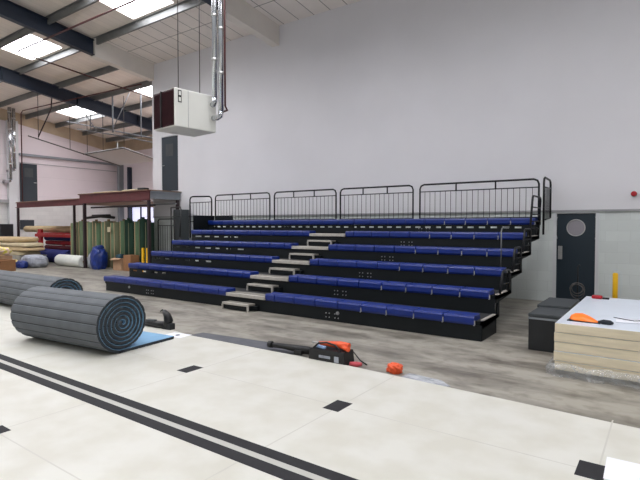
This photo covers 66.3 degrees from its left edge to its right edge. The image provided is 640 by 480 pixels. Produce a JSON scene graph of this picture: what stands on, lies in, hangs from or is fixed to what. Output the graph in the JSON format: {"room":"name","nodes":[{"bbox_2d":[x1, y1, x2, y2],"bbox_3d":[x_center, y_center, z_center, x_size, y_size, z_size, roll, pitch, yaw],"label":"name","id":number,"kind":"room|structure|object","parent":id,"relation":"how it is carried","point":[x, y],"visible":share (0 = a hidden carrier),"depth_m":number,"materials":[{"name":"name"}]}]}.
{"room":"sports hall","nodes":[
{"label":"sports hall","id":0,"kind":"room"},
{"bbox_2d":[0,0,94,55],"bbox_3d":[-12.061,-7.421,11.109,0.200,2.395,14.420,1,2,36],"label":"roof beam","id":1,"kind":"structure","parent":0,"point":[13,12],"depth_m":15.62,"materials":[{"name":"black metal"}]},
{"bbox_2d":[0,108,117,247],"bbox_3d":[-19.864,-4.031,22.186,0.250,10.100,23.200,1,2,36],"label":"wall","id":2,"kind":"structure","parent":0,"point":[56,182],"depth_m":28.48,"materials":[{"name":"paint"}]},
{"bbox_2d":[2,107,11,183],"bbox_3d":[-16.512,-4.970,25.848,0.877,3.934,0.194,1,2,36],"label":"flue pipe","id":3,"kind":"object","parent":2,"relation":"attached to","point":[9,129],"visible":1,"depth_m":25.59,"materials":[{"name":"metal"}]},
{"bbox_2d":[6,108,15,171],"bbox_3d":[-16.396,-5.262,26.002,0.877,3.308,0.194,1,2,36],"label":"flue pipe","id":4,"kind":"object","parent":2,"relation":"attached to","point":[13,118],"visible":0.88,"depth_m":25.75,"materials":[{"name":"metal"}]},
{"bbox_2d":[6,120,19,235],"bbox_3d":[-16.551,-2.760,26.435,0.250,7.300,0.500,1,2,36],"label":"column","id":5,"kind":"structure","parent":2,"relation":"attached to","point":[12,187],"depth_m":26.36,"materials":[{"name":"grey"}]},
{"bbox_2d":[20,220,33,229],"bbox_3d":[-16.244,-0.845,27.105,0.040,0.530,0.810,1,2,36],"label":"window","id":6,"kind":"structure","parent":2,"relation":"in","point":[23,223],"depth_m":27.05,"materials":[{"name":"glass"}]},
{"bbox_2d":[20,163,37,201],"bbox_3d":[-16.107,-3.162,27.127,0.134,2.100,0.880,1,2,36],"label":"door","id":7,"kind":"structure","parent":2,"relation":"in","point":[29,170],"depth_m":27.13,"materials":[{"name":"metal"}]},
{"bbox_2d":[19,153,116,165],"bbox_3d":[-14.702,-4.751,29.049,0.150,0.120,5.800,1,2,36],"label":"trim","id":8,"kind":"structure","parent":2,"relation":"attached to","point":[23,154],"depth_m":28.66,"materials":[{"name":"grey metal"}]},
{"bbox_2d":[19,162,116,171],"bbox_3d":[-14.751,-4.312,29.098,0.030,0.040,5.800,1,2,36],"label":"trim","id":9,"kind":"structure","parent":2,"relation":"attached to","point":[19,162],"depth_m":28.99,"materials":[{"name":"grey"}]},
{"bbox_2d":[0,66,151,130],"bbox_3d":[-14.162,-6.949,17.991,0.200,3.560,23.150,1,2,36],"label":"roof beam","id":10,"kind":"structure","parent":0,"point":[9,76],"depth_m":22.00,"materials":[{"name":"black metal"}]},
{"bbox_2d":[0,0,99,47],"bbox_3d":[-5.179,-6.968,13.188,34.000,0.230,0.120,1,2,36],"label":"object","id":11,"kind":"structure","parent":10,"relation":"attached to","point":[78,5],"depth_m":15.42,"materials":[{"name":"metal"}]},
{"bbox_2d":[0,65,119,107],"bbox_3d":[-12.043,-6.825,21.995,12.600,0.230,0.120,1,2,36],"label":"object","id":12,"kind":"structure","parent":10,"relation":"attached to","point":[107,69],"depth_m":21.08,"materials":[{"name":"metal"}]},
{"bbox_2d":[20,84,141,201],"bbox_3d":[-10.625,-3.955,21.251,8.940,4.406,0.058,1,2,32],"label":"gas pipe","id":13,"kind":"object","parent":10,"relation":"attached to","point":[136,84],"visible":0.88,"depth_m":22.63,"materials":[{"name":"metal"}]},
{"bbox_2d":[25,80,151,118],"bbox_3d":[-11.096,-6.654,23.328,12.600,0.230,0.120,1,2,36],"label":"roof purlin","id":14,"kind":"structure","parent":10,"relation":"attached to","point":[146,83],"depth_m":22.68,"materials":[{"name":"metal"}]},
{"bbox_2d":[0,0,204,82],"bbox_3d":[-4.266,-6.803,14.471,34.000,0.230,0.120,1,2,36],"label":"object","id":15,"kind":"structure","parent":10,"relation":"attached to","point":[183,6],"depth_m":15.93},
{"bbox_2d":[55,100,151,127],"bbox_3d":[-10.154,-6.484,24.652,12.600,0.230,0.120,1,2,36],"label":"roof purlin","id":16,"kind":"structure","parent":10,"relation":"attached to","point":[147,103],"depth_m":25.85,"materials":[{"name":"metal"}]},
{"bbox_2d":[82,117,151,135],"bbox_3d":[-9.224,-6.316,25.959,12.600,0.230,0.120,1,2,36],"label":"roof purlin","id":17,"kind":"structure","parent":10,"relation":"attached to","point":[121,125],"depth_m":28.03,"materials":[{"name":"metal"}]},
{"bbox_2d":[105,130,151,141],"bbox_3d":[-8.352,-6.158,27.186,12.600,0.230,0.120,1,2,36],"label":"roof purlin","id":18,"kind":"structure","parent":10,"relation":"attached to","point":[144,133],"depth_m":29.46,"materials":[{"name":"metal"}]},
{"bbox_2d":[118,136,152,219],"bbox_3d":[-7.719,-2.757,27.962,12.850,7.200,0.250,1,2,36],"label":"wall","id":19,"kind":"structure","parent":0,"point":[142,173],"depth_m":30.15,"materials":[{"name":"paint"}]},
{"bbox_2d":[117,165,123,221],"bbox_3d":[-12.680,-2.355,31.181,0.250,6.200,0.300,1,2,36],"label":"trim","id":20,"kind":"structure","parent":19,"relation":"attached to","point":[120,169],"depth_m":31.05,"materials":[{"name":"grey metal"}]},
{"bbox_2d":[127,167,132,219],"bbox_3d":[-11.892,-1.889,30.663,0.150,5.300,0.250,1,2,36],"label":"trim","id":21,"kind":"structure","parent":19,"relation":"attached to","point":[129,169],"depth_m":30.56,"materials":[{"name":"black metal"}]},
{"bbox_2d":[132,207,153,221],"bbox_3d":[-11.017,-1.301,30.228,2.820,1.610,0.130,1,2,36],"label":"window","id":22,"kind":"structure","parent":19,"relation":"in","point":[138,212],"depth_m":30.22,"materials":[{"name":"white"}]},
{"bbox_2d":[0,0,360,142],"bbox_3d":[-5.911,-7.272,12.239,34.500,3.162,23.400,1,2,36],"label":"ceiling","id":23,"kind":"structure","parent":0,"point":[155,43],"depth_m":16.96,"materials":[{"name":"metal"}]},
{"bbox_2d":[4,34,58,57],"bbox_3d":[-10.808,-7.224,18.076,2.350,0.222,1.400,1,2,36],"label":"window","id":24,"kind":"structure","parent":23,"relation":"attached to","point":[38,49],"depth_m":18.23,"materials":[{"name":"white"}]},
{"bbox_2d":[60,106,93,116],"bbox_3d":[-12.767,-6.812,25.544,2.500,0.228,1.450,1,2,36],"label":"window","id":25,"kind":"structure","parent":23,"relation":"attached to","point":[76,111],"depth_m":25.91,"materials":[{"name":"white"}]},
{"bbox_2d":[17,0,151,97],"bbox_3d":[-1.772,-5.939,14.743,16.226,0.922,6.789,1,2,36],"label":"pipe","id":26,"kind":"object","parent":23,"relation":"attached to","point":[131,1],"visible":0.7,"depth_m":15.90,"materials":[{"name":"metal"}]},
{"bbox_2d":[28,93,152,165],"bbox_3d":[-10.686,-5.416,23.331,3.508,3.119,4.610,1,2,36],"label":"frame","id":27,"kind":"object","parent":23,"relation":"hanging from","point":[119,156],"visible":0.81,"depth_m":24.12,"materials":[{"name":"grey"}]},
{"bbox_2d":[66,89,152,142],"bbox_3d":[-9.591,-5.341,22.551,8.010,2.739,0.080,1,2,36],"label":"pipe trapeze","id":28,"kind":"object","parent":23,"relation":"hanging from","point":[113,124],"visible":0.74,"depth_m":22.36,"materials":[{"name":"grey metal"}]},
{"bbox_2d":[103,0,170,16],"bbox_3d":[-5.926,-7.185,13.684,2.000,0.421,2.930,1,2,36],"label":"window","id":29,"kind":"structure","parent":23,"relation":"attached to","point":[135,8],"depth_m":14.75,"materials":[{"name":"white"}]},
{"bbox_2d":[137,86,151,95],"bbox_3d":[-7.242,-6.696,21.538,2.250,0.202,1.250,1,2,36],"label":"window","id":30,"kind":"structure","parent":23,"relation":"attached to","point":[148,90],"depth_m":22.02,"materials":[{"name":"white"}]},
{"bbox_2d":[154,0,215,136],"bbox_3d":[-2.835,-4.724,10.170,0.809,4.921,1.032,2,2,42],"label":"heater","id":31,"kind":"object","parent":23,"relation":"hanging from","point":[179,111],"visible":0.95,"depth_m":9.93,"materials":[{"name":"white metal"}]},
{"bbox_2d":[210,0,216,106],"bbox_3d":[-2.189,-4.922,10.074,0.116,4.334,0.160,-2,2,-43],"label":"flue pipe","id":32,"kind":"object","parent":23,"relation":"attached to","point":[213,103],"visible":1,"depth_m":10.05,"materials":[{"name":"metal"}]},
{"bbox_2d":[211,0,223,120],"bbox_3d":[-2.110,-4.779,10.077,0.281,4.607,0.118,1,2,28],"label":"flue pipe","id":33,"kind":"object","parent":23,"relation":"attached to","point":[219,116],"visible":1,"depth_m":10.04,"materials":[{"name":"metal"}]},
{"bbox_2d":[224,0,227,111],"bbox_3d":[-2.014,-4.867,10.168,0.108,4.427,0.340,-1,2,-36],"label":"gas pipe","id":34,"kind":"object","parent":23,"relation":"hanging from","point":[226,110],"visible":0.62,"depth_m":10.04,"materials":[{"name":"metal"}]},
{"bbox_2d":[202,0,217,9],"bbox_3d":[-6.934,-7.309,7.449,0.200,2.395,14.420,1,2,36],"label":"roof beam","id":35,"kind":"structure","parent":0,"point":[209,2],"depth_m":13.07,"materials":[{"name":"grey metal"}]},
{"bbox_2d":[0,262,639,479],"bbox_3d":[-5.812,1.375,13.417,37.000,0.232,25.000,1,2,36],"label":"floor","id":36,"kind":"structure","parent":0,"point":[190,407],"depth_m":4.51,"materials":[{"name":"grey"}]},
{"bbox_2d":[0,224,13,235],"bbox_3d":[-16.371,0.053,25.225,1.250,1.750,0.600,1,2,36],"label":"tall cabinet","id":37,"kind":"object","parent":36,"relation":"on","point":[5,229],"visible":0.45,"depth_m":24.82,"materials":[{"name":"metal"}]},
{"bbox_2d":[0,259,15,270],"bbox_3d":[-11.865,0.941,17.958,1.010,0.420,0.740,0,2,15],"label":"cardboard box","id":38,"kind":"object","parent":36,"relation":"on","point":[5,264],"visible":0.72,"depth_m":17.93,"materials":[{"name":"cardboard"}]},
{"bbox_2d":[0,255,11,258],"bbox_3d":[-12.566,0.863,19.088,0.900,0.506,0.600,1,2,24],"label":"cardboard box","id":39,"kind":"object","parent":38,"relation":"on","point":[7,256],"visible":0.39,"depth_m":18.96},
{"bbox_2d":[0,247,11,255],"bbox_3d":[-12.570,0.425,19.081,1.228,0.368,0.763,1,2,36],"label":"wrapped bundle","id":40,"kind":"object","parent":39,"relation":"on","point":[4,251],"visible":1,"depth_m":18.87,"materials":[{"name":"plastic"}]},
{"bbox_2d":[16,260,27,268],"bbox_3d":[-11.742,0.957,19.298,0.534,0.306,0.377,1,2,36],"label":"bag","id":41,"kind":"object","parent":36,"relation":"on","point":[21,264],"visible":0.96,"depth_m":19.15,"materials":[{"name":"plastic"}]},
{"bbox_2d":[12,254,46,260],"bbox_3d":[-13.633,0.824,21.853,3.650,0.415,1.100,1,2,36],"label":"pallet stack","id":42,"kind":"object","parent":36,"relation":"on","point":[17,257],"visible":0.16,"depth_m":20.62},
{"bbox_2d":[9,251,40,254],"bbox_3d":[-13.627,0.526,21.840,3.381,0.172,0.988,1,2,36],"label":"sheet","id":43,"kind":"object","parent":42,"relation":"on","point":[12,252],"visible":0.56,"depth_m":20.79,"materials":[{"name":"fabric"}]},
{"bbox_2d":[0,246,44,250],"bbox_3d":[-13.491,0.349,21.738,3.940,0.172,0.992,1,2,36],"label":"sheet","id":44,"kind":"object","parent":43,"relation":"on","point":[12,248],"visible":0.65,"depth_m":20.63,"materials":[{"name":"fabric"}]},
{"bbox_2d":[0,242,43,246],"bbox_3d":[-13.512,0.169,21.745,3.814,0.171,0.985,1,2,36],"label":"sheet","id":45,"kind":"object","parent":44,"relation":"on","point":[14,244],"visible":0.84,"depth_m":20.79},
{"bbox_2d":[0,236,38,241],"bbox_3d":[-13.654,-0.038,21.838,3.160,0.220,0.994,1,2,36],"label":"sheet","id":46,"kind":"object","parent":45,"relation":"on","point":[2,238],"visible":1,"depth_m":20.99,"materials":[{"name":"fabric"}]},
{"bbox_2d":[21,254,48,267],"bbox_3d":[-11.567,0.836,19.869,1.561,0.513,0.675,1,2,36],"label":"bundle","id":47,"kind":"object","parent":36,"relation":"on","point":[34,260],"visible":0.81,"depth_m":19.47,"materials":[{"name":"fabric"}]},
{"bbox_2d":[0,270,82,304],"bbox_3d":[-6.034,1.019,9.981,3.300,0.690,0.703,1,2,36],"label":"rolled mat","id":48,"kind":"object","parent":36,"relation":"on","point":[12,284],"visible":0.48,"depth_m":9.44,"materials":[{"name":"fabric"}]},
{"bbox_2d":[35,229,70,246],"bbox_3d":[-11.476,0.241,23.178,5.200,1.500,1.450,1,2,36],"label":"rack","id":49,"kind":"object","parent":36,"relation":"on","point":[40,234],"visible":0.3,"depth_m":23.58,"materials":[{"name":"red metal"}]},
{"bbox_2d":[23,226,70,232],"bbox_3d":[-12.637,-0.530,24.014,7.512,0.315,0.320,1,2,36],"label":"roll","id":50,"kind":"object","parent":49,"relation":"on","point":[26,228],"visible":0.44,"depth_m":24.52,"materials":[{"name":"beige fabric"}]},
{"bbox_2d":[37,232,70,233],"bbox_3d":[-11.453,-0.312,23.193,5.200,0.055,1.370,1,2,36],"label":"shelf","id":51,"kind":"object","parent":49,"relation":"attached to","point":[38,232],"depth_m":23.93,"materials":[{"name":"red metal"}]},
{"bbox_2d":[44,245,70,249],"bbox_3d":[-11.637,0.373,22.774,4.412,0.197,0.200,1,2,36],"label":"roll","id":52,"kind":"object","parent":49,"relation":"on","point":[60,247],"visible":0.4,"depth_m":23.25,"materials":[{"name":"red fabric"}]},
{"bbox_2d":[45,240,70,245],"bbox_3d":[-11.608,0.157,22.808,4.412,0.207,0.210,1,2,36],"label":"roll","id":53,"kind":"object","parent":52,"relation":"on","point":[48,242],"visible":0.42,"depth_m":23.31,"materials":[{"name":"red fabric"}]},
{"bbox_2d":[44,237,70,240],"bbox_3d":[-11.637,-0.067,22.761,4.412,0.226,0.230,1,2,36],"label":"roll","id":54,"kind":"object","parent":53,"relation":"on","point":[45,238],"visible":0.25,"depth_m":23.18,"materials":[{"name":"blue fabric"}]},
{"bbox_2d":[40,249,70,261],"bbox_3d":[-12.890,0.700,22.880,4.862,0.591,0.600,1,2,36],"label":"roll","id":55,"kind":"object","parent":36,"relation":"on","point":[51,254],"visible":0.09,"depth_m":21.91,"materials":[{"name":"blue fabric"}]},
{"bbox_2d":[54,254,87,266],"bbox_3d":[-10.183,0.846,20.089,1.975,0.470,0.470,1,2,36],"label":"roll","id":56,"kind":"object","parent":36,"relation":"on","point":[60,259],"visible":0.88,"depth_m":19.83,"materials":[{"name":"white fabric"}]},
{"bbox_2d":[70,223,73,254],"bbox_3d":[-10.627,0.125,21.236,0.310,1.850,0.328,1,2,36],"label":"roll","id":57,"kind":"object","parent":36,"relation":"on","point":[71,224],"visible":0.25,"depth_m":21.09,"materials":[{"name":"green fabric"}]},
{"bbox_2d":[76,222,78,254],"bbox_3d":[-10.332,0.145,21.087,0.310,1.820,0.327,1,2,36],"label":"roll","id":58,"kind":"object","parent":36,"relation":"on","point":[77,230],"visible":0.31,"depth_m":20.94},
{"bbox_2d":[78,220,82,255],"bbox_3d":[-10.096,0.097,20.854,0.310,1.930,0.326,1,2,36],"label":"roll","id":59,"kind":"object","parent":36,"relation":"on","point":[80,223],"visible":0.46,"depth_m":20.71,"materials":[{"name":"green fabric"}]},
{"bbox_2d":[87,254,90,267],"bbox_3d":[-8.883,0.793,19.346,0.462,0.631,0.522,1,2,36],"label":"sack","id":60,"kind":"object","parent":36,"relation":"on","point":[88,258],"visible":0.21,"depth_m":19.15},
{"bbox_2d":[87,222,91,256],"bbox_3d":[-9.563,0.164,20.475,0.310,1.820,0.324,1,2,36],"label":"roll","id":61,"kind":"object","parent":36,"relation":"on","point":[89,224],"visible":0.45,"depth_m":20.33,"materials":[{"name":"fabric"}]},
{"bbox_2d":[10,286,173,353],"bbox_3d":[-3.283,1.077,7.088,1.900,0.751,1.278,1,2,30],"label":"rolled mat","id":62,"kind":"object","parent":36,"relation":"on","point":[114,323],"visible":1,"depth_m":6.51,"materials":[{"name":"plastic"}]},
{"bbox_2d":[92,219,97,247],"bbox_3d":[-9.268,0.113,20.323,0.310,1.930,0.324,1,2,36],"label":"roll","id":63,"kind":"object","parent":36,"relation":"on","point":[96,220],"visible":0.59,"depth_m":20.18,"materials":[{"name":"green fabric"}]},
{"bbox_2d":[87,214,114,218],"bbox_3d":[-9.178,-0.968,20.422,2.106,0.195,0.110,1,2,36],"label":"hose","id":64,"kind":"object","parent":63,"relation":"on","point":[109,216],"visible":0.91,"depth_m":20.25,"materials":[{"name":"plastic"}]},
{"bbox_2d":[15,189,180,267],"bbox_3d":[-7.820,-0.470,23.045,10.350,2.930,7.880,1,2,36],"label":"platform","id":65,"kind":"object","parent":36,"relation":"on","point":[131,198],"visible":0.59,"depth_m":18.89,"materials":[{"name":"brown metal"}]},
{"bbox_2d":[95,221,100,244],"bbox_3d":[-9.030,0.160,20.093,0.310,1.850,0.323,1,2,36],"label":"roll","id":66,"kind":"object","parent":36,"relation":"on","point":[97,225],"visible":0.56,"depth_m":19.95,"materials":[{"name":"green fabric"}]},
{"bbox_2d":[90,245,107,269],"bbox_3d":[-8.508,0.660,18.863,0.663,0.926,0.547,1,2,36],"label":"bag","id":67,"kind":"object","parent":36,"relation":"on","point":[98,255],"visible":1,"depth_m":18.68,"materials":[{"name":"plastic"}]},
{"bbox_2d":[101,222,104,248],"bbox_3d":[-8.734,0.180,19.943,0.310,1.820,0.323,1,2,36],"label":"roll","id":68,"kind":"object","parent":36,"relation":"on","point":[102,223],"visible":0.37,"depth_m":19.79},
{"bbox_2d":[104,219,112,267],"bbox_3d":[-8.496,0.132,19.711,0.310,1.930,0.324,1,2,36],"label":"roll","id":69,"kind":"object","parent":36,"relation":"on","point":[106,223],"visible":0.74,"depth_m":19.58,"materials":[{"name":"green fabric"}]},
{"bbox_2d":[110,221,115,267],"bbox_3d":[-8.200,0.176,19.562,0.310,1.850,0.324,1,2,36],"label":"roll","id":70,"kind":"object","parent":36,"relation":"on","point":[111,224],"visible":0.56,"depth_m":19.43,"materials":[{"name":"green fabric"}]},
{"bbox_2d":[114,222,119,257],"bbox_3d":[-7.962,0.199,19.332,0.310,1.820,0.325,1,2,36],"label":"roll","id":71,"kind":"object","parent":36,"relation":"on","point":[116,224],"visible":0.49,"depth_m":19.19,"materials":[{"name":"fabric"}]},
{"bbox_2d":[110,258,123,270],"bbox_3d":[-7.549,0.906,18.443,0.510,0.460,0.480,1,2,33],"label":"cardboard box","id":72,"kind":"object","parent":36,"relation":"on","point":[117,262],"visible":0.61,"depth_m":18.31,"materials":[{"name":"cardboard"}]},
{"bbox_2d":[120,219,124,253],"bbox_3d":[-7.667,0.148,19.182,0.310,1.930,0.326,1,2,36],"label":"roll","id":73,"kind":"object","parent":36,"relation":"on","point":[121,222],"visible":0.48,"depth_m":19.03,"materials":[{"name":"green fabric"}]},
{"bbox_2d":[124,218,132,254],"bbox_3d":[-7.405,0.135,18.958,0.320,1.970,0.337,1,2,36],"label":"roll","id":74,"kind":"object","parent":36,"relation":"on","point":[128,220],"visible":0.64,"depth_m":18.81,"materials":[{"name":"fabric"}]},
{"bbox_2d":[123,255,138,270],"bbox_3d":[-7.004,0.851,18.187,0.500,0.586,0.340,1,2,39],"label":"cardboard box","id":75,"kind":"object","parent":36,"relation":"on","point":[127,259],"visible":0.71,"depth_m":18.05,"materials":[{"name":"cardboard"}]},
{"bbox_2d":[128,221,134,254],"bbox_3d":[-7.156,0.202,18.733,0.320,1.850,0.338,1,2,36],"label":"roll","id":76,"kind":"object","parent":36,"relation":"on","point":[131,246],"visible":0.59,"depth_m":18.59,"materials":[{"name":"fabric"}]},
{"bbox_2d":[134,219,138,254],"bbox_3d":[-6.860,0.177,18.570,0.320,1.910,0.339,1,2,36],"label":"roll","id":77,"kind":"object","parent":36,"relation":"on","point":[136,223],"visible":0.46,"depth_m":18.42,"materials":[{"name":"green fabric"}]},
{"bbox_2d":[139,217,146,262],"bbox_3d":[-6.612,0.139,18.343,0.320,2.000,0.339,1,2,36],"label":"roll","id":78,"kind":"object","parent":36,"relation":"on","point":[143,220],"visible":0.62,"depth_m":18.19,"materials":[{"name":"fabric"}]},
{"bbox_2d":[142,248,143,271],"bbox_3d":[-6.354,0.722,17.595,0.220,0.880,0.180,1,2,36],"label":"post","id":79,"kind":"object","parent":36,"relation":"on","point":[142,248],"visible":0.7,"depth_m":17.56,"materials":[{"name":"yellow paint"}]},
{"bbox_2d":[145,222,154,262],"bbox_3d":[-6.317,0.209,18.183,0.320,1.870,0.339,1,2,36],"label":"roll","id":80,"kind":"object","parent":36,"relation":"on","point":[152,223],"visible":0.41,"depth_m":18.07,"materials":[{"name":"fabric"}]},
{"bbox_2d":[145,309,174,329],"bbox_3d":[-2.638,1.271,7.981,0.681,0.310,0.150,1,2,30],"label":"power tool","id":81,"kind":"object","parent":36,"relation":"on","point":[167,324],"depth_m":7.85,"materials":[{"name":"black plastic"}]},
{"bbox_2d":[157,218,174,258],"bbox_3d":[-5.415,0.196,17.277,0.964,1.912,0.044,1,2,36],"label":"safety gate","id":82,"kind":"object","parent":36,"relation":"on","point":[158,225],"visible":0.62,"depth_m":17.29,"materials":[{"name":"black"}]},
{"bbox_2d":[170,206,181,250],"bbox_3d":[-4.880,0.013,16.707,0.139,2.332,1.752,-1,2,-26],"label":"handrail","id":83,"kind":"object","parent":36,"relation":"on","point":[180,216],"visible":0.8,"depth_m":16.60,"materials":[{"name":"black"}]},
{"bbox_2d":[166,332,189,337],"bbox_3d":[-2.164,1.439,7.426,0.360,0.006,0.240,1,2,29],"label":"paper sheet","id":84,"kind":"object","parent":36,"relation":"on","point":[177,335],"visible":0.94,"depth_m":7.45,"materials":[{"name":"white"}]},
{"bbox_2d":[173,209,188,260],"bbox_3d":[-4.980,0.037,17.588,0.420,2.250,0.380,1,2,36],"label":"tall cabinet","id":85,"kind":"object","parent":36,"relation":"on","point":[185,213],"visible":0.34,"depth_m":17.44,"materials":[{"name":"metal"}]},
{"bbox_2d":[191,333,308,354],"bbox_3d":[-0.991,1.474,7.017,2.156,0.024,0.372,1,2,34],"label":"sheet","id":86,"kind":"object","parent":36,"relation":"on","point":[235,340],"visible":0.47,"depth_m":7.05,"materials":[{"name":"plastic"}]},
{"bbox_2d":[267,341,309,355],"bbox_3d":[-0.410,1.421,6.436,0.661,0.115,0.130,1,2,29],"label":"grinder","id":87,"kind":"object","parent":86,"relation":"on","point":[300,350],"visible":0.97,"depth_m":6.39,"materials":[{"name":"plastic"}]},
{"bbox_2d":[104,177,551,341],"bbox_3d":[-0.398,-0.011,11.698,9.991,2.704,4.784,1,2,36],"label":"grandstand","id":88,"kind":"object","parent":36,"relation":"on","point":[443,281],"visible":1,"depth_m":10.29,"materials":[{"name":"black paint"}]},
{"bbox_2d":[309,342,353,364],"bbox_3d":[0.137,1.379,6.086,0.536,0.270,0.250,1,2,33],"label":"tool bag","id":89,"kind":"object","parent":36,"relation":"on","point":[336,355],"visible":0.84,"depth_m":5.98,"materials":[{"name":"fabric"}]},
{"bbox_2d":[312,341,350,351],"bbox_3d":[0.135,1.296,6.070,0.565,0.093,0.161,1,2,30],"label":"drill","id":90,"kind":"object","parent":89,"relation":"on","point":[345,346],"visible":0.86,"depth_m":6.01,"materials":[{"name":"orange plastic"}]},
{"bbox_2d":[349,361,361,366],"bbox_3d":[0.428,1.486,5.863,0.153,0.070,0.081,0,2,10],"label":"handle","id":91,"kind":"object","parent":36,"relation":"on","point":[354,364],"visible":0.9,"depth_m":5.84,"materials":[{"name":"red plastic"}]},
{"bbox_2d":[386,362,402,373],"bbox_3d":[0.859,1.469,5.636,0.191,0.118,0.150,1,2,36],"label":"cloth","id":92,"kind":"object","parent":36,"relation":"on","point":[393,367],"visible":1,"depth_m":5.59,"materials":[{"name":"orange fabric"}]},
{"bbox_2d":[401,373,449,386],"bbox_3d":[1.166,1.534,5.346,0.564,0.006,0.209,2,2,41],"label":"plastic bag","id":93,"kind":"object","parent":36,"relation":"on","point":[409,375],"visible":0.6,"depth_m":5.38,"materials":[{"name":"plastic"}]},
{"bbox_2d":[528,307,569,352],"bbox_3d":[3.199,1.242,6.833,0.418,0.500,0.676,1,2,36],"label":"equipment case","id":94,"kind":"object","parent":36,"relation":"on","point":[542,320],"visible":0.67,"depth_m":6.60,"materials":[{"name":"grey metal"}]},
{"bbox_2d":[537,297,579,309],"bbox_3d":[3.699,1.213,7.593,0.448,0.510,0.916,1,2,36],"label":"equipment case","id":95,"kind":"object","parent":36,"relation":"on","point":[562,303],"visible":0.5,"depth_m":7.43,"materials":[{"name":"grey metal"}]},
{"bbox_2d":[569,265,584,298],"bbox_3d":[4.330,0.929,8.245,0.240,1.037,0.240,1,2,36],"label":"cable coil","id":96,"kind":"object","parent":36,"relation":"on","point":[573,284],"visible":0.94,"depth_m":8.23,"materials":[{"name":"black plastic"}]},
{"bbox_2d":[556,369,639,386],"bbox_3d":[4.437,1.491,5.942,2.430,0.055,2.570,1,2,36],"label":"sheet","id":97,"kind":"object","parent":36,"relation":"on","point":[568,373],"visible":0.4,"depth_m":5.35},
{"bbox_2d":[555,360,639,381],"bbox_3d":[4.426,1.413,5.931,2.450,0.103,2.590,1,2,36],"label":"board","id":98,"kind":"object","parent":97,"relation":"on","point":[559,365],"visible":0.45,"depth_m":5.34,"materials":[{"name":"wood"}]},
{"bbox_2d":[554,350,639,371],"bbox_3d":[4.415,1.306,5.933,2.450,0.103,2.590,1,2,36],"label":"board","id":99,"kind":"object","parent":98,"relation":"on","point":[613,363],"visible":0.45,"depth_m":5.34,"materials":[{"name":"wood"}]},
{"bbox_2d":[554,341,639,361],"bbox_3d":[4.424,1.198,5.937,2.450,0.103,2.590,1,2,36],"label":"board","id":100,"kind":"object","parent":99,"relation":"on","point":[558,346],"visible":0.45,"depth_m":5.34,"materials":[{"name":"wood"}]},
{"bbox_2d":[554,332,639,351],"bbox_3d":[4.420,1.091,5.932,2.450,0.103,2.590,1,2,36],"label":"board","id":101,"kind":"object","parent":100,"relation":"on","point":[629,345],"visible":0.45,"depth_m":5.33,"materials":[{"name":"wood"}]},
{"bbox_2d":[555,296,639,341],"bbox_3d":[4.424,0.985,5.921,2.450,0.103,2.590,1,2,36],"label":"board","id":102,"kind":"object","parent":101,"relation":"on","point":[598,309],"visible":0.96,"depth_m":5.84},
{"bbox_2d":[567,313,613,324],"bbox_3d":[3.137,0.899,5.665,0.470,0.085,0.283,1,2,37],"label":"saw","id":103,"kind":"object","parent":102,"relation":"on","point":[576,317],"visible":1,"depth_m":5.62,"materials":[{"name":"orange plastic"}]},
{"bbox_2d":[592,295,609,299],"bbox_3d":[4.232,0.863,7.391,0.230,0.050,0.100,1,2,36],"label":"screwdriver","id":104,"kind":"object","parent":102,"relation":"on","point":[593,296],"visible":1,"depth_m":7.37,"materials":[{"name":"red plastic"}]},
{"bbox_2d":[614,317,639,323],"bbox_3d":[3.731,0.927,5.600,0.643,0.027,0.300,1,2,30],"label":"paper plan","id":105,"kind":"object","parent":102,"relation":"on","point":[625,320],"visible":1,"depth_m":5.69,"materials":[{"name":"white paper"}]},
{"bbox_2d":[612,273,617,297],"bbox_3d":[5.552,1.018,9.219,0.176,0.800,0.180,1,2,36],"label":"bollard","id":106,"kind":"object","parent":36,"relation":"on","point":[615,275],"visible":0.49,"depth_m":9.18,"materials":[{"name":"metal"}]},
{"bbox_2d":[603,457,639,479],"bbox_3d":[2.110,1.567,3.279,0.350,0.002,0.360,1,2,34],"label":"paper sheet","id":107,"kind":"object","parent":36,"relation":"on","point":[615,469],"visible":1,"depth_m":3.33,"materials":[{"name":"white"}]},
{"bbox_2d":[152,0,639,300],"bbox_3d":[2.290,-2.797,12.933,21.400,8.200,0.280,1,2,36],"label":"wall","id":108,"kind":"structure","parent":0,"point":[363,93],"depth_m":12.32,"materials":[{"name":"paint"}]},
{"bbox_2d":[91,38,153,80],"bbox_3d":[-7.184,-6.583,17.965,0.280,0.921,2.360,1,2,36],"label":"roof beam","id":109,"kind":"structure","parent":108,"relation":"attached to","point":[106,53],"depth_m":17.79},
{"bbox_2d":[162,135,177,190],"bbox_3d":[-5.660,-2.871,18.440,0.940,2.030,0.121,1,2,36],"label":"door","id":110,"kind":"structure","parent":108,"relation":"in","point":[169,144],"depth_m":18.43,"materials":[{"name":"metal"}]},
{"bbox_2d":[217,0,278,46],"bbox_3d":[-2.058,-6.471,14.305,0.280,0.921,2.360,1,2,36],"label":"roof beam","id":111,"kind":"structure","parent":108,"relation":"attached to","point":[242,14],"depth_m":14.25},
{"bbox_2d":[153,209,639,217],"bbox_3d":[2.205,-0.699,12.878,21.400,0.040,0.017,1,2,36],"label":"trim","id":112,"kind":"structure","parent":108,"relation":"attached to","point":[598,209],"depth_m":12.16,"materials":[{"name":"grey"}]},
{"bbox_2d":[552,211,599,301],"bbox_3d":[5.541,0.375,10.621,0.890,2.000,0.120,1,2,36],"label":"door","id":113,"kind":"structure","parent":108,"relation":"in","point":[575,234],"depth_m":10.60,"materials":[{"name":"wood"}]},
{"bbox_2d":[631,191,636,196],"bbox_3d":[6.326,-0.932,9.873,0.110,0.108,0.100,1,2,36],"label":"fire alarm","id":114,"kind":"object","parent":108,"relation":"attached to","point":[633,193],"visible":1,"depth_m":9.84,"materials":[{"name":"red"}]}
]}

